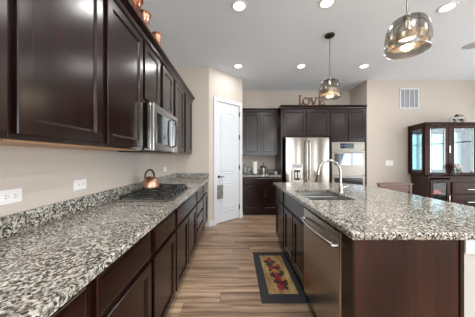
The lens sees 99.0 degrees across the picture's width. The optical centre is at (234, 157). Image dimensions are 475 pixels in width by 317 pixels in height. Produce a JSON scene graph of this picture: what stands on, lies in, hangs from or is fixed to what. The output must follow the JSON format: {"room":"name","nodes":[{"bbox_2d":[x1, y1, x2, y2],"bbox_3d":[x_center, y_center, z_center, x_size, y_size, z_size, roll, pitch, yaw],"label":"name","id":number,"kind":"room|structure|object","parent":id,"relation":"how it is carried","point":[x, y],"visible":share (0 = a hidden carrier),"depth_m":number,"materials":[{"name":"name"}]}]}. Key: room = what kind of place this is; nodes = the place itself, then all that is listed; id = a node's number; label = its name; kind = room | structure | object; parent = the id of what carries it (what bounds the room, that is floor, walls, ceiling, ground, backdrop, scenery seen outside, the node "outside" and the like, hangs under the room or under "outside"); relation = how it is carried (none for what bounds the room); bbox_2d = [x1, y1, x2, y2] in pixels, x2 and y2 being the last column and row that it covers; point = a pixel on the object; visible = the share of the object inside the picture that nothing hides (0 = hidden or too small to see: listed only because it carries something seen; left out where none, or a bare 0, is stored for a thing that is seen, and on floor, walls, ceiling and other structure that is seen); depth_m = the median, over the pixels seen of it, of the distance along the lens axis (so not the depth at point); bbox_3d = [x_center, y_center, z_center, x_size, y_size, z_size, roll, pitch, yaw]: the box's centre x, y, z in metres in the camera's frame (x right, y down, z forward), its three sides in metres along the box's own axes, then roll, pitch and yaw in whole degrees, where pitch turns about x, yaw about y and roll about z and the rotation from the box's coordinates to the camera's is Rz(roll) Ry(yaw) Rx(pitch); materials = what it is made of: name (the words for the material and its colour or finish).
{"room":"kitchen","nodes":[
{"label":"kitchen","id":0,"kind":"room"},
{"bbox_2d":[0,27,174,216],"bbox_3d":[-1.198,-0.218,-0.380,0.120,3.040,8.480,0,0,0],"label":"wall","id":1,"kind":"structure","parent":0,"point":[45,176],"depth_m":1.35,"materials":[{"name":"paint"}]},
{"bbox_2d":[0,0,6,138],"bbox_3d":[-0.963,-0.565,0.201,0.346,1.006,1.042,0,0,0],"label":"upper cabinet","id":2,"kind":"object","parent":1,"relation":"attached to","point":[3,3],"visible":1,"depth_m":0.69,"materials":[{"name":"brown wood"}]},
{"bbox_2d":[113,0,194,102],"bbox_3d":[-0.781,-1.078,1.730,0.066,0.088,4.140,0,0,0],"label":"crown molding","id":3,"kind":"structure","parent":2,"relation":"attached to","point":[127,8],"depth_m":1.84,"materials":[{"name":"brown wood"}]},
{"bbox_2d":[0,188,21,205],"bbox_3d":[-1.133,0.194,1.022,0.010,0.072,0.116,0,0,0],"label":"wall outlet","id":4,"kind":"object","parent":1,"relation":"attached to","point":[9,196],"visible":1,"depth_m":1.02,"materials":[{"name":"white plastic"}]},
{"bbox_2d":[2,194,9,200],"bbox_3d":[-1.130,0.194,1.001,0.002,0.030,0.032,0,0,0],"label":"socket","id":5,"kind":"object","parent":4,"relation":"attached to","point":[5,197],"depth_m":1.00,"materials":[{"name":"white plastic"}]},
{"bbox_2d":[12,192,18,198],"bbox_3d":[-1.130,0.194,1.043,0.002,0.030,0.032,0,0,0],"label":"socket","id":6,"kind":"object","parent":4,"relation":"attached to","point":[15,195],"depth_m":1.04,"materials":[{"name":"white plastic"}]},
{"bbox_2d":[0,0,142,150],"bbox_3d":[-0.963,-0.565,1.244,0.346,1.006,1.041,0,0,0],"label":"upper cabinet","id":7,"kind":"object","parent":1,"relation":"attached to","point":[75,67],"visible":0.94,"depth_m":1.02,"materials":[{"name":"brown wood"}]},
{"bbox_2d":[74,179,85,190],"bbox_3d":[-1.133,0.194,1.488,0.010,0.072,0.116,0,0,0],"label":"wall outlet","id":8,"kind":"object","parent":1,"relation":"attached to","point":[78,184],"visible":1,"depth_m":1.48,"materials":[{"name":"white plastic"}]},
{"bbox_2d":[0,173,208,238],"bbox_3d":[-0.816,0.336,1.749,0.642,0.102,4.218,0,0,0],"label":"backsplash","id":9,"kind":"structure","parent":1,"relation":"attached to","point":[11,224],"depth_m":1.32,"materials":[{"name":"stone"}]},
{"bbox_2d":[143,41,172,114],"bbox_3d":[-0.963,-0.783,2.205,0.346,0.570,0.880,0,0,0],"label":"upper cabinet","id":10,"kind":"object","parent":1,"relation":"attached to","point":[157,81],"visible":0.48,"depth_m":2.05,"materials":[{"name":"brown wood"}]},
{"bbox_2d":[130,0,142,17],"bbox_3d":[-0.888,-1.252,1.790,0.148,0.366,0.148,0,0,17],"label":"copper pot","id":11,"kind":"object","parent":10,"relation":"on","point":[137,4],"visible":0.27,"depth_m":1.76,"materials":[{"name":"orange metal"}]},
{"bbox_2d":[141,9,150,29],"bbox_3d":[-0.888,-1.252,1.982,0.133,0.366,0.137,0,0,13],"label":"copper pot","id":12,"kind":"object","parent":10,"relation":"on","point":[146,16],"visible":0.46,"depth_m":1.95,"materials":[{"name":"orange metal"}]},
{"bbox_2d":[118,102,176,153],"bbox_3d":[-0.897,-0.275,2.158,0.476,0.441,0.735,0,0,0],"label":"microwave","id":13,"kind":"object","parent":10,"relation":"attached to","point":[159,126],"visible":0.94,"depth_m":1.90,"materials":[{"name":"silver metal"}]},
{"bbox_2d":[152,31,161,45],"bbox_3d":[-0.888,-1.252,2.317,0.118,0.366,0.133,0,0,0],"label":"copper pot","id":14,"kind":"object","parent":10,"relation":"on","point":[158,36],"visible":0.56,"depth_m":2.27,"materials":[{"name":"orange metal"}]},
{"bbox_2d":[171,79,191,154],"bbox_3d":[-0.963,-0.565,3.223,0.346,1.006,1.154,0,0,0],"label":"upper cabinet","id":15,"kind":"object","parent":1,"relation":"attached to","point":[182,105],"visible":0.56,"depth_m":3.09,"materials":[{"name":"brown wood"}]},
{"bbox_2d":[175,67,208,225],"bbox_3d":[-0.876,-0.218,3.910,0.764,3.040,0.100,0,0,0],"label":"wall","id":16,"kind":"structure","parent":0,"point":[196,79],"depth_m":3.86,"materials":[{"name":"paint"}]},
{"bbox_2d":[209,67,241,220],"bbox_3d":[-0.199,-0.218,4.204,0.901,3.040,0.100,0,0,-43],"label":"wall","id":17,"kind":"structure","parent":0,"point":[224,85],"depth_m":3.93,"materials":[{"name":"paint"}]},
{"bbox_2d":[214,96,241,224],"bbox_3d":[-0.130,0.052,4.187,0.762,2.500,0.018,0,0,-43],"label":"trim","id":18,"kind":"structure","parent":17,"relation":"attached to","point":[216,99],"depth_m":4.02,"materials":[{"name":"white paint"}]},
{"bbox_2d":[217,101,239,222],"bbox_3d":[-0.127,0.084,4.192,0.622,2.412,0.095,0,0,-43],"label":"door","id":19,"kind":"structure","parent":17,"relation":"in","point":[228,137],"depth_m":4.19,"materials":[{"name":"white paint"}]},
{"bbox_2d":[218,179,222,198],"bbox_3d":[-0.283,0.578,4.009,0.135,0.447,0.026,0,0,-43],"label":"hanging sign","id":20,"kind":"object","parent":19,"relation":"hanging from","point":[220,187],"visible":1,"depth_m":4.01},
{"bbox_2d":[166,215,317,316],"bbox_3d":[2.531,1.352,0.360,7.578,0.100,9.960,0,0,0],"label":"floor","id":21,"kind":"structure","parent":0,"point":[219,279],"depth_m":2.25,"materials":[{"name":"brown wood"}]},
{"bbox_2d":[50,284,87,316],"bbox_3d":[-0.822,0.864,0.195,0.624,0.876,1.070,0,0,0],"label":"base cabinet","id":22,"kind":"object","parent":21,"relation":"on","point":[77,306],"visible":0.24,"depth_m":0.66,"materials":[{"name":"brown wood"}]},
{"bbox_2d":[0,173,208,316],"bbox_3d":[-0.814,0.355,1.749,0.647,0.140,4.218,0,0,0],"label":"countertop","id":23,"kind":"structure","parent":22,"relation":"on","point":[50,253],"depth_m":0.94,"materials":[{"name":"grey stone"}]},
{"bbox_2d":[115,184,192,201],"bbox_3d":[-0.807,0.360,2.232,0.505,0.052,0.895,0,0,0],"label":"gas cooktop","id":24,"kind":"object","parent":23,"relation":"in","point":[165,192],"visible":0.88,"depth_m":1.95,"materials":[{"name":"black metal"}]},
{"bbox_2d":[141,169,158,188],"bbox_3d":[-0.943,0.228,2.272,0.194,0.214,0.188,0,0,-40],"label":"tea kettle","id":25,"kind":"object","parent":24,"relation":"on","point":[149,182],"visible":1,"depth_m":2.22,"materials":[{"name":"orange metal"}]},
{"bbox_2d":[88,231,150,316],"bbox_3d":[-0.822,0.864,0.998,0.624,0.876,0.533,0,0,0],"label":"base cabinet","id":26,"kind":"object","parent":21,"relation":"on","point":[123,289],"visible":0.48,"depth_m":0.96,"materials":[{"name":"brown wood"}]},
{"bbox_2d":[150,210,175,316],"bbox_3d":[-0.822,0.864,1.514,0.624,0.876,0.499,0,0,0],"label":"base cabinet","id":27,"kind":"object","parent":21,"relation":"on","point":[163,236],"visible":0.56,"depth_m":1.47,"materials":[{"name":"brown wood"}]},
{"bbox_2d":[174,192,195,291],"bbox_3d":[-0.822,0.864,2.235,0.624,0.876,0.940,0,0,0],"label":"base cabinet","id":28,"kind":"object","parent":21,"relation":"on","point":[185,214],"visible":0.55,"depth_m":2.09,"materials":[{"name":"brown wood"}]},
{"bbox_2d":[195,186,202,245],"bbox_3d":[-0.822,0.864,2.978,0.624,0.876,0.544,0,0,0],"label":"base cabinet","id":29,"kind":"object","parent":21,"relation":"on","point":[199,193],"visible":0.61,"depth_m":2.91,"materials":[{"name":"brown wood"}]},
{"bbox_2d":[202,182,207,230],"bbox_3d":[-0.822,0.864,3.554,0.624,0.876,0.606,0,0,0],"label":"base cabinet","id":30,"kind":"object","parent":21,"relation":"on","point":[205,186],"visible":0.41,"depth_m":3.52,"materials":[{"name":"brown wood"}]},
{"bbox_2d":[242,177,280,214],"bbox_3d":[0.603,0.864,4.884,0.870,0.876,0.668,0,0,0],"label":"base cabinet","id":31,"kind":"object","parent":21,"relation":"on","point":[259,197],"visible":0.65,"depth_m":4.56,"materials":[{"name":"brown wood"}]},
{"bbox_2d":[242,169,281,176],"bbox_3d":[0.603,0.355,4.874,0.872,0.140,0.688,0,0,0],"label":"countertop","id":32,"kind":"structure","parent":31,"relation":"on","point":[245,172],"depth_m":4.76,"materials":[{"name":"grey stone"}]},
{"bbox_2d":[252,159,257,173],"bbox_3d":[0.475,0.210,4.860,0.150,0.352,0.150,0,0,0],"label":"paper towel holder","id":33,"kind":"object","parent":32,"relation":"on","point":[254,163],"visible":0.97,"depth_m":4.82,"materials":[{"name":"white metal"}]},
{"bbox_2d":[260,163,267,173],"bbox_3d":[0.694,0.248,4.842,0.160,0.276,0.122,0,0,44],"label":"press","id":34,"kind":"object","parent":32,"relation":"on","point":[263,168],"visible":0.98,"depth_m":4.82,"materials":[{"name":"silver metal"}]},
{"bbox_2d":[275,109,281,181],"bbox_3d":[1.052,0.082,4.894,0.024,2.440,0.648,0,0,0],"label":"panel","id":35,"kind":"object","parent":21,"relation":"on","point":[278,158],"visible":0.36,"depth_m":4.74,"materials":[{"name":"brown wood"}]},
{"bbox_2d":[276,187,284,246],"bbox_3d":[0.912,0.864,2.921,0.556,0.876,0.538,0,0,0],"label":"base cabinet","id":36,"kind":"object","parent":21,"relation":"on","point":[280,205],"visible":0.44,"depth_m":2.88,"materials":[{"name":"brown wood"}]},
{"bbox_2d":[252,252,309,302],"bbox_3d":[0.465,1.295,2.303,0.450,0.012,0.975,0,0,0],"label":"floor mat","id":37,"kind":"object","parent":21,"relation":"on","point":[278,281],"visible":0.98,"depth_m":2.15,"materials":[{"name":"fabric"}]},
{"bbox_2d":[260,255,297,293],"bbox_3d":[0.465,1.292,2.310,0.280,0.001,0.760,0,0,0],"label":"picture","id":38,"kind":"object","parent":37,"relation":"on","point":[276,274],"depth_m":2.22},
{"bbox_2d":[277,284,284,290],"bbox_3d":[0.457,1.291,2.027,0.072,0.001,0.102,0,0,0],"label":"print","id":39,"kind":"object","parent":37,"relation":"on","point":[280,287],"depth_m":2.02},
{"bbox_2d":[284,193,304,284],"bbox_3d":[0.912,0.864,2.237,0.556,0.876,0.825,0,0,0],"label":"base cabinet","id":40,"kind":"object","parent":21,"relation":"on","point":[293,210],"visible":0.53,"depth_m":2.17,"materials":[{"name":"brown wood"}]},
{"bbox_2d":[273,182,474,239],"bbox_3d":[1.253,0.406,2.132,1.294,0.038,2.175,0,0,0],"label":"countertop","id":41,"kind":"structure","parent":40,"relation":"on","point":[365,212],"depth_m":1.44,"materials":[{"name":"stone"}]},
{"bbox_2d":[299,193,343,199],"bbox_3d":[0.910,0.518,2.170,0.440,0.185,0.640,0,0,0],"label":"sink","id":42,"kind":"object","parent":41,"relation":"in","point":[312,196],"visible":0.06,"depth_m":2.25,"materials":[{"name":"metal"}]},
{"bbox_2d":[315,160,348,192],"bbox_3d":[1.082,0.202,2.276,0.383,0.370,0.060,0,0,-2],"label":"faucet","id":43,"kind":"object","parent":41,"relation":"on","point":[340,187],"visible":1,"depth_m":2.26,"materials":[{"name":"silver metal"}]},
{"bbox_2d":[282,137,328,181],"bbox_3d":[1.582,0.428,4.765,0.940,1.748,0.830,0,0,0],"label":"refrigerator","id":44,"kind":"object","parent":21,"relation":"on","point":[301,157],"visible":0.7,"depth_m":4.42,"materials":[{"name":"silver metal"}]},
{"bbox_2d":[301,207,341,316],"bbox_3d":[0.867,0.868,1.504,0.626,0.868,0.632,0,0,0],"label":"dishwasher","id":45,"kind":"object","parent":21,"relation":"on","point":[322,240],"visible":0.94,"depth_m":1.42,"materials":[{"name":"silver metal"}]},
{"bbox_2d":[326,109,365,184],"bbox_3d":[2.536,0.082,4.880,0.812,2.440,0.660,0,0,0],"label":"oven tower","id":46,"kind":"object","parent":21,"relation":"on","point":[346,125],"visible":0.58,"depth_m":4.56,"materials":[{"name":"brown wood"}]},
{"bbox_2d":[331,142,364,184],"bbox_3d":[2.536,0.231,4.804,0.740,1.178,0.646,0,0,0],"label":"wall oven","id":47,"kind":"object","parent":46,"relation":"in","point":[350,156],"visible":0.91,"depth_m":4.53,"materials":[{"name":"silver metal"}]},
{"bbox_2d":[376,182,412,193],"bbox_3d":[2.375,0.833,3.234,0.510,0.938,0.472,0,0,0],"label":"dining chair","id":48,"kind":"object","parent":21,"relation":"on","point":[396,186],"visible":0.2,"depth_m":3.01,"materials":[{"name":"brown wood"}]},
{"bbox_2d":[342,233,463,316],"bbox_3d":[0.914,0.864,1.127,0.585,0.876,0.117,0,0,0],"label":"end panel","id":49,"kind":"object","parent":21,"relation":"on","point":[381,278],"visible":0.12,"depth_m":1.07,"materials":[{"name":"brown wood"}]},
{"bbox_2d":[408,122,474,206],"bbox_3d":[4.455,0.302,4.120,1.706,2.000,0.739,0,0,0],"label":"china hutch","id":50,"kind":"object","parent":21,"relation":"on","point":[434,148],"visible":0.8,"depth_m":3.96,"materials":[{"name":"brown wood"}]},
{"bbox_2d":[433,189,440,193],"bbox_3d":[3.845,0.648,3.940,0.170,0.072,0.160,0,0,0],"label":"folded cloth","id":51,"kind":"object","parent":50,"relation":"on","point":[434,190],"visible":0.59,"depth_m":3.87,"materials":[{"name":"red fabric"}]},
{"bbox_2d":[413,130,463,171],"bbox_3d":[4.455,-0.155,4.476,1.190,0.945,0.004,0,0,0],"label":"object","id":52,"kind":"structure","parent":50,"relation":"on","point":[437,136],"depth_m":4.47,"materials":[{"name":"clear glass"}]},
{"bbox_2d":[416,159,471,159],"bbox_3d":[4.455,0.028,4.215,1.390,0.008,0.430,0,0,0],"label":"glass shelf","id":53,"kind":"object","parent":50,"relation":"attached to","point":[416,159],"depth_m":4.33,"materials":[{"name":"clear glass"}]},
{"bbox_2d":[417,143,471,144],"bbox_3d":[4.455,-0.282,4.215,1.390,0.008,0.430,0,0,0],"label":"glass shelf","id":54,"kind":"object","parent":50,"relation":"attached to","point":[431,143],"depth_m":4.18,"materials":[{"name":"clear glass"}]},
{"bbox_2d":[449,114,466,121],"bbox_3d":[4.503,-0.798,4.101,0.373,0.162,0.099,0,0,0],"label":"animal figurine","id":55,"kind":"object","parent":50,"relation":"on","point":[457,117],"visible":0.87,"depth_m":4.07,"materials":[{"name":"white ceramic"}]},
{"bbox_2d":[454,163,462,173],"bbox_3d":[4.254,0.216,3.867,0.138,0.247,0.126,0,0,29],"label":"crystal vase","id":56,"kind":"object","parent":50,"relation":"on","point":[457,166],"visible":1,"depth_m":3.85,"materials":[{"name":"clear glass"}]},
{"bbox_2d":[242,90,349,168],"bbox_3d":[0.903,-0.218,5.280,4.083,3.040,0.120,0,0,0],"label":"wall","id":57,"kind":"structure","parent":0,"point":[250,98],"depth_m":5.22,"materials":[{"name":"paint"}]},
{"bbox_2d":[242,169,275,172],"bbox_3d":[0.603,0.336,5.208,0.872,0.102,0.020,0,0,0],"label":"backsplash","id":58,"kind":"structure","parent":57,"relation":"attached to","point":[243,170],"depth_m":5.20,"materials":[{"name":"stone"}]},
{"bbox_2d":[242,111,277,154],"bbox_3d":[0.603,-0.603,5.039,0.870,1.070,0.358,0,0,0],"label":"upper cabinet","id":59,"kind":"object","parent":57,"relation":"attached to","point":[259,129],"visible":0.89,"depth_m":4.87,"materials":[{"name":"brown wood"}]},
{"bbox_2d":[282,109,329,138],"bbox_3d":[1.597,-0.808,4.884,1.062,0.660,0.668,0,0,0],"label":"upper cabinet","id":60,"kind":"object","parent":57,"relation":"attached to","point":[303,123],"visible":0.89,"depth_m":4.56,"materials":[{"name":"brown wood"}]},
{"bbox_2d":[242,105,366,111],"bbox_3d":[1.555,-1.143,4.846,2.777,0.079,0.666,0,0,0],"label":"crown molding","id":61,"kind":"structure","parent":60,"relation":"on","point":[280,106],"depth_m":4.55,"materials":[{"name":"brown wood"}]},
{"bbox_2d":[302,97,309,104],"bbox_3d":[1.595,-1.270,4.550,0.176,0.176,0.030,0,0,0],"label":"letter","id":62,"kind":"object","parent":61,"relation":"on","point":[305,97],"visible":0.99,"depth_m":4.54,"materials":[{"name":"brown wood"}]},
{"bbox_2d":[309,97,317,104],"bbox_3d":[1.760,-1.270,4.550,0.185,0.175,0.030,0,0,0],"label":"letter","id":63,"kind":"object","parent":61,"relation":"on","point":[311,98],"visible":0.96,"depth_m":4.54,"materials":[{"name":"brown wood"}]},
{"bbox_2d":[318,97,324,104],"bbox_3d":[1.933,-1.270,4.550,0.155,0.175,0.030,0,0,0],"label":"letter","id":64,"kind":"object","parent":61,"relation":"on","point":[319,101],"visible":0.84,"depth_m":4.54,"materials":[{"name":"brown wood"}]},
{"bbox_2d":[141,0,474,89],"bbox_3d":[2.531,-1.788,0.360,7.578,0.100,9.960,0,0,0],"label":"ceiling","id":65,"kind":"structure","parent":0,"point":[270,38],"depth_m":2.98,"materials":[{"name":"white paint"}]},
{"bbox_2d":[233,64,242,68],"bbox_3d":[0.060,-1.733,3.840,0.180,0.008,0.180,0,0,0],"label":"recessed light","id":66,"kind":"object","parent":65,"relation":"in","point":[237,66],"visible":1,"depth_m":3.85,"materials":[{"name":"white"}]},
{"bbox_2d":[232,0,246,11],"bbox_3d":[0.050,-1.733,2.320,0.180,0.008,0.180,0,0,0],"label":"recessed light","id":67,"kind":"object","parent":65,"relation":"in","point":[238,5],"visible":1,"depth_m":2.31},
{"bbox_2d":[296,64,305,68],"bbox_3d":[1.250,-1.733,3.840,0.180,0.008,0.180,0,0,0],"label":"recessed light","id":68,"kind":"object","parent":65,"relation":"in","point":[299,66],"visible":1,"depth_m":3.84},
{"bbox_2d":[318,0,335,8],"bbox_3d":[1.030,-1.733,2.270,0.180,0.008,0.180,0,0,0],"label":"recessed light","id":69,"kind":"object","parent":65,"relation":"in","point":[323,4],"visible":1,"depth_m":2.28,"materials":[{"name":"white"}]},
{"bbox_2d":[318,32,341,100],"bbox_3d":[1.340,-1.291,2.870,0.300,0.893,0.300,0,0,0],"label":"pendant light","id":70,"kind":"object","parent":65,"relation":"hanging from","point":[334,90],"visible":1,"depth_m":2.85,"materials":[{"name":"glass"}]},
{"bbox_2d":[358,64,369,68],"bbox_3d":[2.440,-1.733,3.840,0.180,0.008,0.180,0,0,0],"label":"recessed light","id":71,"kind":"object","parent":65,"relation":"in","point":[363,65],"visible":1,"depth_m":3.84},
{"bbox_2d":[384,0,433,59],"bbox_3d":[1.365,-1.291,1.610,0.300,0.893,0.300,0,0,0],"label":"pendant light","id":72,"kind":"object","parent":65,"relation":"hanging from","point":[408,33],"visible":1,"depth_m":1.59,"materials":[{"name":"glass"}]},
{"bbox_2d":[437,1,458,12],"bbox_3d":[2.450,-1.733,2.340,0.180,0.008,0.180,0,0,0],"label":"recessed light","id":73,"kind":"object","parent":65,"relation":"in","point":[449,6],"visible":1,"depth_m":2.33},
{"bbox_2d":[462,42,474,49],"bbox_3d":[3.680,-1.733,3.120,0.250,0.010,0.250,0,0,0],"label":"ceiling speaker","id":74,"kind":"object","parent":65,"relation":"attached to","point":[471,45],"visible":1,"depth_m":3.15,"materials":[{"name":"white paint"}]},
{"bbox_2d":[350,80,474,192],"bbox_3d":[4.633,-0.218,4.935,3.375,3.040,0.810,0,0,0],"label":"wall","id":75,"kind":"structure","parent":0,"point":[387,124],"depth_m":4.53,"materials":[{"name":"paint"}]},
{"bbox_2d":[386,160,392,165],"bbox_3d":[3.445,0.114,4.524,0.166,0.117,0.010,0,0,0],"label":"light switch","id":76,"kind":"object","parent":75,"relation":"attached to","point":[388,162],"visible":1,"depth_m":4.52,"materials":[{"name":"white plastic"}]},
{"bbox_2d":[400,88,418,108],"bbox_3d":[3.885,-1.325,4.524,0.430,0.455,0.012,0,0,0],"label":"air vent","id":77,"kind":"object","parent":75,"relation":"in","point":[409,97],"visible":1,"depth_m":4.52,"materials":[{"name":"white metal"}]},
{"bbox_2d":[464,253,474,316],"bbox_3d":[1.272,0.864,2.135,0.125,0.876,2.110,0,0,0],"label":"wall","id":78,"kind":"structure","parent":0,"point":[469,259],"depth_m":1.08,"materials":[{"name":"paint"}]},
{"bbox_2d":[464,240,474,253],"bbox_3d":[1.279,0.464,1.071,0.142,0.076,0.018,0,0,0],"label":"trim","id":79,"kind":"structure","parent":78,"relation":"attached to","point":[469,245],"depth_m":1.06,"materials":[{"name":"white paint"}]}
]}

